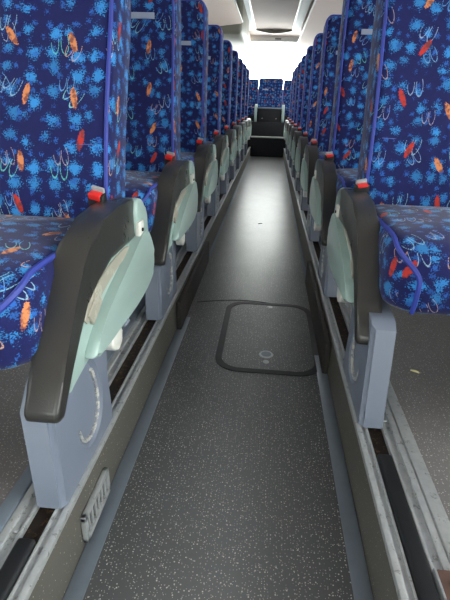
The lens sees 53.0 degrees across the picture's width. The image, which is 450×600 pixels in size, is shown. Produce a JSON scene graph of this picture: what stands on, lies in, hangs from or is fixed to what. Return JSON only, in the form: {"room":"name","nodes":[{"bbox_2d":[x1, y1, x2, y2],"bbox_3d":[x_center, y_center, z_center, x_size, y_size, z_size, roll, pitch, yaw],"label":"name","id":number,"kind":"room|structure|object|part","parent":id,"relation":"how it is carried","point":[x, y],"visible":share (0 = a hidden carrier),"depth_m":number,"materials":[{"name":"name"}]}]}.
{"room":"vehicle interior","nodes":[
{"label":"vehicle interior","id":0,"kind":"room"},
{"bbox_2d":[0,199,204,505],"bbox_3d":[-0.589,-0.488,2.988,0.824,0.200,10.130,4,24,4],"label":"floor","id":1,"kind":"structure","parent":0,"point":[14,460],"depth_m":0.99,"materials":[{"name":"plastic"}]},
{"bbox_2d":[23,148,247,543],"bbox_3d":[-0.124,-0.450,2.956,0.112,0.184,10.130,4,24,4],"label":"trim","id":2,"kind":"structure","parent":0,"point":[42,517],"depth_m":1.23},
{"bbox_2d":[0,147,250,599],"bbox_3d":[-0.116,-0.544,2.914,0.122,0.022,10.130,4,24,4],"label":"track","id":3,"kind":"object","parent":2,"relation":"on","point":[19,508],"visible":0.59,"depth_m":0.84,"materials":[{"name":"metal"}]},
{"bbox_2d":[0,538,35,599],"bbox_3d":[-0.424,0.812,-0.210,0.031,0.021,2.090,4,24,4],"label":"insert","id":4,"kind":"object","parent":3,"relation":"in","point":[23,548],"visible":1,"depth_m":0.70,"materials":[{"name":"black rubber"}]},
{"bbox_2d":[0,0,153,508],"bbox_3d":[-0.665,-0.298,0.935,0.953,1.094,0.740,4,24,4],"label":"seat","id":5,"kind":"object","parent":3,"relation":"on","point":[77,254],"visible":1,"depth_m":0.96,"materials":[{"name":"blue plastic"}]},
{"bbox_2d":[0,214,74,369],"bbox_3d":[-0.497,-0.049,0.876,0.435,0.187,0.460,4,24,4],"label":"seat cushion","id":6,"kind":"object","parent":5,"relation":"on","point":[34,248],"depth_m":0.73,"materials":[{"name":"blue fabric"}]},
{"bbox_3d":[-0.453,-0.527,1.048,0.435,0.745,0.161,4,8,4],"label":"backrest","id":7,"kind":"part","parent":5,"relation":"part of","materials":[{"name":"blue fabric"}]},
{"bbox_3d":[-0.290,0.182,0.863,0.051,0.290,0.270,4,24,4],"label":"leg","id":8,"kind":"part","parent":5,"relation":"part of","materials":[{"name":"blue plastic"}]},
{"bbox_3d":[-0.258,-0.036,0.908,0.058,0.274,0.559,4,24,4],"label":"armrest","id":9,"kind":"part","parent":5,"relation":"part of","materials":[{"name":"black plastic"}]},
{"bbox_3d":[-0.234,0.080,0.939,0.024,0.049,0.064,4,24,4],"label":"recline lever","id":10,"kind":"part","parent":5,"relation":"part of","materials":[{"name":"white plastic"}]},
{"bbox_3d":[-0.201,-0.164,1.062,0.012,0.045,0.035,4,24,4],"label":"screw plate","id":11,"kind":"part","parent":5,"relation":"part of","materials":[{"name":"white plastic"}]},
{"bbox_2d":[125,0,197,320],"bbox_3d":[-0.599,-0.583,1.561,0.953,1.117,0.601,4,24,4],"label":"seat","id":12,"kind":"object","parent":3,"relation":"on","point":[156,174],"visible":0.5,"depth_m":1.58,"materials":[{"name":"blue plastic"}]},
{"bbox_2d":[125,170,160,232],"bbox_3d":[-0.425,-0.350,1.569,0.435,0.187,0.460,4,24,4],"label":"seat cushion","id":13,"kind":"object","parent":12,"relation":"on","point":[145,185],"depth_m":1.42,"materials":[{"name":"blue fabric"}]},
{"bbox_3d":[-0.387,-0.822,1.664,0.435,0.745,0.161,4,20,4],"label":"backrest","id":14,"kind":"part","parent":12,"relation":"part of","materials":[{"name":"blue fabric"}]},
{"bbox_3d":[-0.218,-0.119,1.557,0.051,0.290,0.270,4,24,4],"label":"leg","id":15,"kind":"part","parent":12,"relation":"part of","materials":[{"name":"blue plastic"}]},
{"bbox_3d":[-0.186,-0.337,1.602,0.058,0.274,0.559,4,24,4],"label":"armrest","id":16,"kind":"part","parent":12,"relation":"part of","materials":[{"name":"black plastic"}]},
{"bbox_3d":[-0.162,-0.222,1.633,0.024,0.049,0.064,4,24,4],"label":"recline lever","id":17,"kind":"part","parent":12,"relation":"part of","materials":[{"name":"white plastic"}]},
{"bbox_3d":[-0.128,-0.466,1.756,0.012,0.045,0.035,4,24,4],"label":"screw plate","id":18,"kind":"part","parent":12,"relation":"part of","materials":[{"name":"white plastic"}]},
{"bbox_2d":[180,0,217,251],"bbox_3d":[-0.527,-0.885,2.255,0.953,1.117,0.601,4,24,4],"label":"seat","id":19,"kind":"object","parent":3,"relation":"on","point":[194,13],"visible":0.3,"depth_m":2.26,"materials":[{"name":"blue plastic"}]},
{"bbox_2d":[180,151,194,167],"bbox_3d":[-0.352,-0.652,2.263,0.435,0.187,0.460,4,24,4],"label":"seat cushion","id":20,"kind":"object","parent":19,"relation":"on","point":[185,155],"depth_m":2.18,"materials":[{"name":"blue fabric"}]},
{"bbox_3d":[-0.315,-1.123,2.358,0.435,0.745,0.161,4,20,4],"label":"backrest","id":21,"kind":"part","parent":19,"relation":"part of","materials":[{"name":"blue fabric"}]},
{"bbox_3d":[-0.145,-0.421,2.251,0.051,0.290,0.270,4,24,4],"label":"leg","id":22,"kind":"part","parent":19,"relation":"part of","materials":[{"name":"blue plastic"}]},
{"bbox_3d":[-0.113,-0.639,2.296,0.058,0.274,0.559,4,24,4],"label":"armrest","id":23,"kind":"part","parent":19,"relation":"part of","materials":[{"name":"black plastic"}]},
{"bbox_3d":[-0.089,-0.523,2.326,0.024,0.049,0.064,4,24,4],"label":"recline lever","id":24,"kind":"part","parent":19,"relation":"part of","materials":[{"name":"white plastic"}]},
{"bbox_2d":[206,25,229,215],"bbox_3d":[-0.454,-1.188,2.953,0.953,1.116,0.610,4,24,4],"label":"seat","id":25,"kind":"object","parent":3,"relation":"on","point":[215,33],"visible":0.26,"depth_m":2.96,"materials":[{"name":"blue fabric"}]},
{"bbox_3d":[-0.073,-0.723,2.945,0.051,0.290,0.270,4,24,4],"label":"leg","id":26,"kind":"part","parent":25,"relation":"part of","materials":[{"name":"blue plastic"}]},
{"bbox_3d":[-0.242,-1.427,3.058,0.435,0.745,0.161,4,19,4],"label":"backrest","id":27,"kind":"part","parent":25,"relation":"part of","materials":[{"name":"blue fabric"}]},
{"bbox_3d":[-0.041,-0.941,2.989,0.058,0.274,0.559,4,24,4],"label":"armrest","id":28,"kind":"part","parent":25,"relation":"part of","materials":[{"name":"black plastic"}]},
{"bbox_2d":[220,40,236,193],"bbox_3d":[-0.382,-1.490,3.647,0.953,1.116,0.610,4,24,4],"label":"seat","id":29,"kind":"object","parent":3,"relation":"on","point":[227,46],"visible":0.18,"depth_m":3.66,"materials":[{"name":"blue fabric"}]},
{"bbox_3d":[0.000,-1.025,3.638,0.051,0.290,0.270,4,24,4],"label":"leg","id":30,"kind":"part","parent":29,"relation":"part of","materials":[{"name":"blue plastic"}]},
{"bbox_3d":[-0.169,-1.728,3.752,0.435,0.745,0.161,4,19,4],"label":"backrest","id":31,"kind":"part","parent":29,"relation":"part of","materials":[{"name":"blue fabric"}]},
{"bbox_3d":[0.032,-1.243,3.683,0.058,0.274,0.559,4,24,4],"label":"armrest","id":32,"kind":"part","parent":29,"relation":"part of","materials":[{"name":"black plastic"}]},
{"bbox_2d":[229,50,241,179],"bbox_3d":[-0.310,-1.790,4.336,0.953,1.117,0.601,4,24,4],"label":"seat","id":33,"kind":"object","parent":3,"relation":"on","point":[235,60],"visible":0.16,"depth_m":4.34,"materials":[{"name":"blue fabric"}]},
{"bbox_3d":[0.072,-1.326,4.332,0.051,0.290,0.270,4,24,4],"label":"leg","id":34,"kind":"part","parent":33,"relation":"part of","materials":[{"name":"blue plastic"}]},
{"bbox_3d":[-0.098,-2.029,4.439,0.435,0.745,0.161,4,20,4],"label":"backrest","id":35,"kind":"part","parent":33,"relation":"part of","materials":[{"name":"blue fabric"}]},
{"bbox_3d":[0.104,-1.544,4.377,0.058,0.274,0.559,4,24,4],"label":"armrest","id":36,"kind":"part","parent":33,"relation":"part of","materials":[{"name":"black plastic"}]},
{"bbox_2d":[236,58,245,168],"bbox_3d":[-0.237,-2.093,5.034,0.953,1.116,0.610,4,24,4],"label":"seat","id":37,"kind":"object","parent":3,"relation":"on","point":[240,71],"visible":0.14,"depth_m":5.04,"materials":[{"name":"blue fabric"}]},
{"bbox_3d":[0.144,-1.628,5.026,0.051,0.290,0.270,4,24,4],"label":"leg","id":38,"kind":"part","parent":37,"relation":"part of","materials":[{"name":"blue plastic"}]},
{"bbox_3d":[-0.025,-2.332,5.139,0.435,0.745,0.161,4,19,4],"label":"backrest","id":39,"kind":"part","parent":37,"relation":"part of","materials":[{"name":"blue fabric"}]},
{"bbox_3d":[0.176,-1.846,5.071,0.058,0.274,0.559,4,24,4],"label":"armrest","id":40,"kind":"part","parent":37,"relation":"part of","materials":[{"name":"black plastic"}]},
{"bbox_2d":[241,64,248,160],"bbox_3d":[-0.165,-2.393,5.724,0.953,1.117,0.601,4,24,4],"label":"seat","id":41,"kind":"object","parent":3,"relation":"on","point":[244,65],"visible":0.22,"depth_m":5.74,"materials":[{"name":"blue fabric"}]},
{"bbox_3d":[0.217,-1.930,5.720,0.051,0.290,0.270,4,24,4],"label":"leg","id":42,"kind":"part","parent":41,"relation":"part of","materials":[{"name":"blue plastic"}]},
{"bbox_3d":[0.047,-2.632,5.827,0.435,0.745,0.161,4,20,4],"label":"backrest","id":43,"kind":"part","parent":41,"relation":"part of","materials":[{"name":"blue fabric"}]},
{"bbox_2d":[244,68,251,154],"bbox_3d":[-0.092,-2.697,6.422,0.953,1.116,0.610,4,24,4],"label":"seat","id":44,"kind":"object","parent":3,"relation":"on","point":[248,71],"visible":0.18,"depth_m":6.43,"materials":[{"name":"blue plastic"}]},
{"bbox_3d":[0.120,-2.935,6.527,0.435,0.745,0.161,4,19,4],"label":"backrest","id":45,"kind":"part","parent":44,"relation":"part of","materials":[{"name":"blue fabric"}]},
{"bbox_2d":[63,156,373,599],"bbox_3d":[0.213,-0.367,2.957,0.601,0.050,10.130,4,24,4],"label":"floor","id":46,"kind":"structure","parent":0,"point":[230,493],"depth_m":1.10,"materials":[{"name":"plastic"}]},
{"bbox_2d":[63,317,190,599],"bbox_3d":[-0.344,0.836,0.104,0.035,0.004,3.860,4,24,4],"label":"trim","id":47,"kind":"structure","parent":46,"relation":"on","point":[76,590],"depth_m":1.04,"materials":[{"name":"metal"}]},
{"bbox_2d":[28,150,249,599],"bbox_3d":[-0.064,-0.475,2.939,0.006,0.146,10.130,4,24,4],"label":"trim","id":48,"kind":"structure","parent":46,"relation":"on","point":[53,582],"depth_m":1.05,"materials":[{"name":"plastic"}]},
{"bbox_2d":[80,467,110,542],"bbox_3d":[-0.266,0.420,0.934,0.012,0.068,0.135,4,24,4],"label":"grille","id":49,"kind":"object","parent":48,"relation":"attached to","point":[91,514],"visible":1,"depth_m":0.92,"materials":[{"name":"metal"}]},
{"bbox_2d":[176,241,208,328],"bbox_3d":[-0.138,-0.103,2.117,0.020,0.119,0.840,4,24,4],"label":"trim","id":50,"kind":"structure","parent":46,"relation":"on","point":[184,302],"depth_m":1.96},
{"bbox_2d":[209,156,250,256],"bbox_3d":[0.161,-1.313,5.043,0.013,0.006,5.560,4,24,4],"label":"trim","id":51,"kind":"structure","parent":46,"relation":"on","point":[214,242],"depth_m":3.48,"materials":[{"name":"metal"}]},
{"bbox_2d":[197,300,266,302],"bbox_3d":[0.096,0.013,2.017,0.442,0.004,0.054,4,24,4],"label":"trim","id":52,"kind":"structure","parent":46,"relation":"on","point":[212,300],"depth_m":2.03,"materials":[{"name":"black rubber"}]},
{"bbox_2d":[215,301,319,375],"bbox_3d":[0.168,0.128,1.753,0.366,0.005,0.575,4,24,4],"label":"floor hatch","id":53,"kind":"object","parent":46,"relation":"on","point":[262,338],"visible":1,"depth_m":1.70,"materials":[{"name":"black rubber"}]},
{"bbox_3d":[0.146,0.193,1.602,0.052,0.003,0.052,4,24,4],"label":"finger pull","id":54,"kind":"part","parent":53,"relation":"part of","materials":[{"name":"metal"}]},
{"bbox_2d":[261,351,270,356],"bbox_3d":[0.146,0.193,1.602,0.038,0.003,0.038,4,24,4],"label":"latch","id":55,"kind":"object","parent":53,"relation":"on","point":[263,353],"depth_m":1.60,"materials":[{"name":"metal"}]},
{"bbox_2d":[282,157,305,277],"bbox_3d":[0.688,-1.231,4.892,0.013,0.006,5.800,4,24,4],"label":"trim","id":56,"kind":"structure","parent":46,"relation":"on","point":[299,242],"depth_m":3.18,"materials":[{"name":"metal"}]},
{"bbox_2d":[305,261,331,373],"bbox_3d":[0.372,0.026,1.857,0.020,0.119,0.840,4,24,4],"label":"trim","id":57,"kind":"structure","parent":46,"relation":"on","point":[323,341],"depth_m":1.68,"materials":[{"name":"black plastic"}]},
{"bbox_2d":[283,152,397,599],"bbox_3d":[0.495,-0.439,2.896,0.006,0.146,10.130,4,24,4],"label":"trim","id":58,"kind":"structure","parent":46,"relation":"on","point":[379,571],"depth_m":0.99,"materials":[{"name":"plastic"}]},
{"bbox_2d":[314,355,373,599],"bbox_3d":[0.162,0.917,-0.045,0.035,0.004,3.620,4,24,4],"label":"trim","id":59,"kind":"structure","parent":46,"relation":"on","point":[361,586],"depth_m":1.02,"materials":[{"name":"metal"}]},
{"bbox_2d":[247,136,285,157],"bbox_3d":[0.771,-2.811,8.200,2.440,0.350,1.490,4,24,4],"label":"trim","id":60,"kind":"structure","parent":0,"point":[260,147],"depth_m":7.51,"materials":[{"name":"black plastic"}]},
{"bbox_2d":[251,136,283,138],"bbox_3d":[0.707,-2.693,7.468,0.561,0.022,0.072,4,24,4],"label":"trim","id":61,"kind":"structure","parent":60,"relation":"on","point":[251,136],"depth_m":7.44,"materials":[{"name":"beige plastic"}]},
{"bbox_2d":[251,121,284,136],"bbox_3d":[0.799,-3.160,8.281,2.440,0.225,1.060,4,24,4],"label":"trim","id":62,"kind":"structure","parent":60,"relation":"on","point":[276,129],"depth_m":7.80,"materials":[{"name":"black plastic"}]},
{"bbox_2d":[248,78,290,122],"bbox_3d":[0.805,-3.542,8.065,2.205,0.773,0.910,4,24,4],"label":"seat","id":63,"kind":"object","parent":62,"relation":"on","point":[265,105],"visible":0.35,"depth_m":8.04,"materials":[{"name":"blue patterned fabric"},{"name":"mint plastic"},{"name":"black plastic"}]},
{"bbox_2d":[248,107,254,114],"bbox_3d":[0.342,-3.353,7.993,0.435,0.135,0.420,4,24,4],"label":"seat cushion","id":64,"kind":"object","parent":63,"relation":"on","point":[250,109],"depth_m":7.79,"materials":[{"name":"blue fabric"}]},
{"bbox_3d":[0.376,-3.612,8.219,0.435,0.745,0.161,4,18,4],"label":"backrest","id":65,"kind":"part","parent":63,"relation":"part of","materials":[{"name":"blue fabric"}]},
{"bbox_3d":[0.544,-3.289,7.925,0.044,0.283,0.405,4,24,4],"label":"armrest","id":66,"kind":"part","parent":63,"relation":"part of","materials":[{"name":"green plastic"}]},
{"bbox_3d":[0.762,-3.180,7.774,0.400,0.214,0.033,4,24,4],"label":"panel","id":67,"kind":"part","parent":63,"relation":"part of","materials":[{"name":"black plastic"}]},
{"bbox_3d":[0.817,-3.602,8.178,0.435,0.745,0.161,4,18,4],"label":"backrest","id":68,"kind":"part","parent":63,"relation":"part of","materials":[{"name":"blue fabric"}]},
{"bbox_3d":[1.012,-3.259,7.890,0.044,0.283,0.405,4,24,4],"label":"armrest","id":69,"kind":"part","parent":63,"relation":"part of","materials":[{"name":"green plastic"}]},
{"bbox_2d":[284,108,288,115],"bbox_3d":[1.222,-3.297,7.926,0.435,0.135,0.420,4,24,4],"label":"seat cushion","id":70,"kind":"object","parent":63,"relation":"on","point":[286,113],"depth_m":7.74,"materials":[{"name":"blue fabric"}]},
{"bbox_3d":[1.256,-3.556,8.152,0.435,0.745,0.161,4,18,4],"label":"backrest","id":71,"kind":"part","parent":63,"relation":"part of","materials":[{"name":"blue fabric"}]},
{"bbox_2d":[249,0,312,36],"bbox_3d":[0.340,-2.476,2.842,2.560,0.050,11.620,4,24,4],"label":"ceiling","id":72,"kind":"structure","parent":0,"point":[268,14],"depth_m":6.20,"materials":[{"name":"plastic"}]},
{"bbox_2d":[220,0,248,48],"bbox_3d":[-0.149,-3.604,5.919,0.855,0.380,1.560,4,24,4],"label":"luggage rack","id":73,"kind":"object","parent":72,"relation":"attached to","point":[237,34],"visible":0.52,"depth_m":5.45,"materials":[{"name":"plastic"}]},
{"bbox_2d":[233,33,249,54],"bbox_3d":[-0.024,-4.265,7.361,0.800,0.320,1.580,4,24,4],"label":"cover","id":74,"kind":"object","parent":72,"relation":"attached to","point":[246,51],"visible":0.2,"depth_m":7.62,"materials":[{"name":"plastic"}]},
{"bbox_2d":[243,0,255,30],"bbox_3d":[-0.060,-2.304,2.521,0.130,0.028,10.640,4,24,4],"label":"ceiling light strip","id":75,"kind":"object","parent":72,"relation":"attached to","point":[252,27],"visible":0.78,"depth_m":6.10,"materials":[{"name":"grey plastic"}]},
{"bbox_2d":[256,29,292,33],"bbox_3d":[0.808,-4.381,7.366,0.660,0.060,0.040,4,24,4],"label":"trim","id":76,"kind":"structure","parent":72,"relation":"attached to","point":[270,31],"depth_m":7.35,"materials":[{"name":"plastic"}]},
{"bbox_2d":[292,0,311,31],"bbox_3d":[0.646,-2.259,2.467,0.130,0.028,10.640,4,24,4],"label":"ceiling light strip","id":77,"kind":"object","parent":72,"relation":"attached to","point":[303,6],"visible":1,"depth_m":5.92,"materials":[{"name":"grey plastic"}]},
{"bbox_2d":[294,178,388,458],"bbox_3d":[0.553,-0.407,2.904,0.112,0.184,10.130,4,24,4],"label":"trim","id":78,"kind":"structure","parent":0,"point":[377,439],"depth_m":1.48,"materials":[{"name":"plastic"}]},
{"bbox_2d":[284,148,449,599],"bbox_3d":[0.562,-0.505,2.860,0.144,0.031,10.130,4,24,4],"label":"track","id":79,"kind":"object","parent":78,"relation":"on","point":[429,515],"depth_m":0.87,"materials":[{"name":"metal"}]},
{"bbox_2d":[284,71,293,153],"bbox_3d":[1.361,-2.744,6.618,0.945,1.128,0.660,4,24,4],"label":"seat","id":80,"kind":"object","parent":79,"relation":"on","point":[289,117],"visible":0.18,"depth_m":6.71,"materials":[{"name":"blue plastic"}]},
{"bbox_3d":[1.196,-3.014,6.759,0.435,0.745,0.161,4,16,4],"label":"backrest","id":81,"kind":"part","parent":80,"relation":"part of","materials":[{"name":"blue fabric"}]},
{"bbox_2d":[285,67,296,159],"bbox_3d":[1.288,-2.442,5.924,0.945,1.128,0.660,4,24,4],"label":"seat","id":82,"kind":"object","parent":79,"relation":"on","point":[295,70],"visible":0.19,"depth_m":6.01,"materials":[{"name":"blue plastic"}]},
{"bbox_3d":[1.124,-2.713,6.065,0.435,0.745,0.161,4,16,4],"label":"backrest","id":83,"kind":"part","parent":82,"relation":"part of","materials":[{"name":"blue fabric"}]},
{"bbox_2d":[286,61,300,167],"bbox_3d":[1.216,-2.140,5.230,0.945,1.128,0.660,4,24,4],"label":"seat","id":84,"kind":"object","parent":79,"relation":"on","point":[293,122],"visible":0.14,"depth_m":5.31,"materials":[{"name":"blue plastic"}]},
{"bbox_3d":[0.781,-1.693,5.256,0.051,0.260,0.270,4,24,4],"label":"leg","id":85,"kind":"part","parent":84,"relation":"part of","materials":[{"name":"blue plastic"}]},
{"bbox_3d":[0.780,-1.940,5.358,0.054,0.274,0.559,4,24,4],"label":"armrest","id":86,"kind":"part","parent":84,"relation":"part of","materials":[{"name":"black plastic"}]},
{"bbox_3d":[1.052,-2.411,5.372,0.435,0.745,0.161,4,16,4],"label":"backrest","id":87,"kind":"part","parent":84,"relation":"part of","materials":[{"name":"blue fabric"}]},
{"bbox_2d":[288,55,305,177],"bbox_3d":[1.144,-1.839,4.536,0.945,1.128,0.660,4,24,4],"label":"seat","id":88,"kind":"object","parent":79,"relation":"on","point":[302,66],"visible":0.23,"depth_m":4.62,"materials":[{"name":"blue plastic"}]},
{"bbox_3d":[0.709,-1.391,4.563,0.051,0.260,0.270,4,24,4],"label":"leg","id":89,"kind":"part","parent":88,"relation":"part of","materials":[{"name":"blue plastic"}]},
{"bbox_3d":[0.708,-1.638,4.664,0.054,0.274,0.559,4,24,4],"label":"armrest","id":90,"kind":"part","parent":88,"relation":"part of","materials":[{"name":"black plastic"}]},
{"bbox_3d":[0.979,-2.109,4.678,0.435,0.745,0.161,4,16,4],"label":"backrest","id":91,"kind":"part","parent":88,"relation":"part of","materials":[{"name":"blue fabric"}]},
{"bbox_2d":[291,46,312,190],"bbox_3d":[1.071,-1.537,3.843,0.945,1.128,0.660,4,24,4],"label":"seat","id":92,"kind":"object","parent":79,"relation":"on","point":[302,128],"visible":0.21,"depth_m":3.92,"materials":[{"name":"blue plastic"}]},
{"bbox_3d":[0.636,-1.089,3.869,0.051,0.260,0.270,4,24,4],"label":"leg","id":93,"kind":"part","parent":92,"relation":"part of","materials":[{"name":"blue plastic"}]},
{"bbox_3d":[0.635,-1.337,3.970,0.054,0.274,0.559,4,24,4],"label":"armrest","id":94,"kind":"part","parent":92,"relation":"part of","materials":[{"name":"black plastic"}]},
{"bbox_3d":[0.907,-1.807,3.984,0.435,0.745,0.161,4,16,4],"label":"backrest","id":95,"kind":"part","parent":92,"relation":"part of","materials":[{"name":"blue fabric"}]},
{"bbox_2d":[295,33,322,210],"bbox_3d":[0.999,-1.235,3.149,0.945,1.128,0.660,4,24,4],"label":"seat","id":96,"kind":"object","parent":79,"relation":"on","point":[304,140],"visible":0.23,"depth_m":3.23,"materials":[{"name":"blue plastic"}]},
{"bbox_3d":[0.564,-0.788,3.175,0.051,0.260,0.270,4,24,4],"label":"leg","id":97,"kind":"part","parent":96,"relation":"part of","materials":[{"name":"blue plastic"}]},
{"bbox_3d":[0.563,-1.035,3.277,0.054,0.274,0.559,4,24,4],"label":"armrest","id":98,"kind":"part","parent":96,"relation":"part of","materials":[{"name":"black plastic"}]},
{"bbox_3d":[0.834,-1.506,3.290,0.435,0.745,0.161,4,16,4],"label":"backrest","id":99,"kind":"part","parent":96,"relation":"part of","materials":[{"name":"blue fabric"}]},
{"bbox_2d":[300,14,341,241],"bbox_3d":[0.927,-0.936,2.467,0.945,1.124,0.684,4,24,4],"label":"seat","id":100,"kind":"object","parent":79,"relation":"on","point":[319,146],"visible":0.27,"depth_m":2.55,"materials":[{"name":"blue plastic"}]},
{"bbox_3d":[0.491,-0.733,2.583,0.054,0.274,0.559,4,24,4],"label":"armrest","id":101,"kind":"part","parent":100,"relation":"part of","materials":[{"name":"black plastic"}]},
{"bbox_3d":[0.492,-0.486,2.481,0.051,0.260,0.270,4,24,4],"label":"leg","id":102,"kind":"part","parent":100,"relation":"part of","materials":[{"name":"blue plastic"}]},
{"bbox_2d":[318,151,327,158],"bbox_3d":[0.722,-0.719,2.491,0.435,0.187,0.460,4,24,4],"label":"seat cushion","id":103,"kind":"object","parent":100,"relation":"on","point":[321,154],"depth_m":2.47,"materials":[{"name":"blue fabric"}]},
{"bbox_3d":[0.763,-1.205,2.610,0.435,0.745,0.161,4,14,4],"label":"backrest","id":104,"kind":"part","parent":100,"relation":"part of","materials":[{"name":"blue fabric"}]},
{"bbox_2d":[309,0,375,296],"bbox_3d":[0.854,-0.631,1.761,0.945,1.128,0.660,4,24,4],"label":"seat","id":105,"kind":"object","parent":79,"relation":"on","point":[338,169],"visible":0.39,"depth_m":1.84,"materials":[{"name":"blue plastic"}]},
{"bbox_3d":[0.395,-0.319,1.924,0.024,0.049,0.064,4,24,4],"label":"recline lever","id":106,"kind":"part","parent":105,"relation":"part of","materials":[{"name":"white plastic"}]},
{"bbox_3d":[0.418,-0.431,1.889,0.054,0.274,0.559,4,24,4],"label":"armrest","id":107,"kind":"part","parent":105,"relation":"part of","materials":[{"name":"black plastic"}]},
{"bbox_3d":[0.419,-0.184,1.788,0.051,0.260,0.270,4,24,4],"label":"leg","id":108,"kind":"part","parent":105,"relation":"part of","materials":[{"name":"blue plastic"}]},
{"bbox_2d":[336,168,357,195],"bbox_3d":[0.650,-0.417,1.798,0.435,0.187,0.460,4,24,4],"label":"seat cushion","id":109,"kind":"object","parent":105,"relation":"on","point":[345,177],"depth_m":1.71,"materials":[{"name":"blue fabric"}]},
{"bbox_3d":[0.689,-0.902,1.903,0.435,0.745,0.161,4,16,4],"label":"backrest","id":110,"kind":"part","parent":105,"relation":"part of","materials":[{"name":"blue fabric"}]},
{"bbox_3d":[0.567,-0.498,2.863,0.034,0.018,10.130,4,24,4],"label":"rail","id":111,"kind":"part","parent":79,"relation":"part of","materials":[{"name":"metal"}]},
{"bbox_2d":[327,0,449,428],"bbox_3d":[0.782,-0.332,1.073,0.945,1.126,0.672,4,24,4],"label":"seat","id":112,"kind":"object","parent":79,"relation":"on","point":[388,238],"visible":1,"depth_m":1.15,"materials":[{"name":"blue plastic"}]},
{"bbox_3d":[0.339,-0.262,1.354,0.012,0.045,0.035,4,24,4],"label":"screw plate","id":113,"kind":"part","parent":112,"relation":"part of","materials":[{"name":"white plastic"}]},
{"bbox_3d":[0.322,-0.017,1.230,0.024,0.049,0.064,4,24,4],"label":"recline lever","id":114,"kind":"part","parent":112,"relation":"part of","materials":[{"name":"white plastic"}]},
{"bbox_3d":[0.346,-0.130,1.195,0.054,0.274,0.559,4,24,4],"label":"armrest","id":115,"kind":"part","parent":112,"relation":"part of","materials":[{"name":"black plastic"}]},
{"bbox_3d":[0.347,0.117,1.094,0.051,0.260,0.270,4,24,4],"label":"leg","id":116,"kind":"part","parent":112,"relation":"part of","materials":[{"name":"blue plastic"}]},
{"bbox_3d":[0.618,-0.601,1.216,0.435,0.745,0.161,4,15,4],"label":"backrest","id":117,"kind":"part","parent":112,"relation":"part of","materials":[{"name":"blue fabric"}]},
{"bbox_2d":[375,204,449,315],"bbox_3d":[0.578,-0.115,1.104,0.435,0.187,0.460,4,24,4],"label":"seat cushion","id":118,"kind":"object","parent":112,"relation":"on","point":[412,241],"depth_m":0.95,"materials":[{"name":"blue fabric"}]},
{"bbox_2d":[377,454,440,599],"bbox_3d":[0.220,0.799,-0.133,0.031,0.021,2.365,4,24,4],"label":"insert","id":119,"kind":"object","parent":79,"relation":"in","point":[425,587],"visible":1,"depth_m":0.77,"materials":[{"name":"black rubber"}]},
{"bbox_3d":[0.358,0.465,0.611,0.083,0.014,0.205,4,24,4],"label":"floor bracket","id":120,"kind":"part","parent":79,"relation":"part of","materials":[{"name":"metal"}]},
{"bbox_3d":[0.360,0.467,0.612,0.079,0.008,0.205,4,24,4],"label":"plate","id":121,"kind":"part","parent":79,"relation":"part of","materials":[{"name":"brown metal"}]},
{"bbox_2d":[388,304,449,520],"bbox_3d":[1.019,-0.384,2.865,0.824,0.200,10.130,4,24,4],"label":"floor","id":122,"kind":"structure","parent":0,"point":[422,341],"depth_m":1.20,"materials":[{"name":"plastic"}]},
{"bbox_3d":[0.868,-3.888,8.571,2.440,2.030,0.060,4,24,4],"label":"wall","id":123,"kind":"structure","parent":0,"visible":0},
{"bbox_2d":[250,36,298,42],"bbox_3d":[0.887,-4.698,8.129,1.000,0.090,0.100,4,24,4],"label":"trim","id":124,"kind":"structure","parent":123,"relation":"attached to","point":[284,39],"depth_m":8.09,"materials":[{"name":"beige plastic"}]},
{"bbox_3d":[-0.933,-1.646,3.325,0.060,2.030,11.660,4,24,4],"label":"wall","id":125,"kind":"structure","parent":0,"visible":0},
{"bbox_2d":[202,0,242,25],"bbox_3d":[-0.608,-1.626,1.465,0.862,0.445,8.150,4,24,4],"label":"luggage rack","id":126,"kind":"object","parent":125,"relation":"attached to","point":[221,12],"visible":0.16,"depth_m":4.50,"materials":[{"name":"plastic"}]},
{"bbox_3d":[-0.190,-1.567,1.447,0.020,0.020,8.130,4,24,4],"label":"edge rail","id":127,"kind":"part","parent":126,"relation":"part of","materials":[{"name":"beige plastic"}]},
{"bbox_3d":[1.555,-1.485,3.136,0.060,2.030,11.660,4,24,4],"label":"wall","id":128,"kind":"structure","parent":0,"visible":0},
{"bbox_2d":[295,0,342,50],"bbox_3d":[1.074,-2.031,2.510,0.862,0.445,10.700,4,24,4],"label":"luggage rack","id":129,"kind":"object","parent":128,"relation":"attached to","point":[320,10],"visible":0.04,"depth_m":4.77,"materials":[{"name":"plastic"}]},
{"bbox_3d":[0.654,-2.027,2.556,0.020,0.020,10.680,4,24,4],"label":"edge rail","id":130,"kind":"part","parent":129,"relation":"part of","materials":[{"name":"beige plastic"}]}
]}

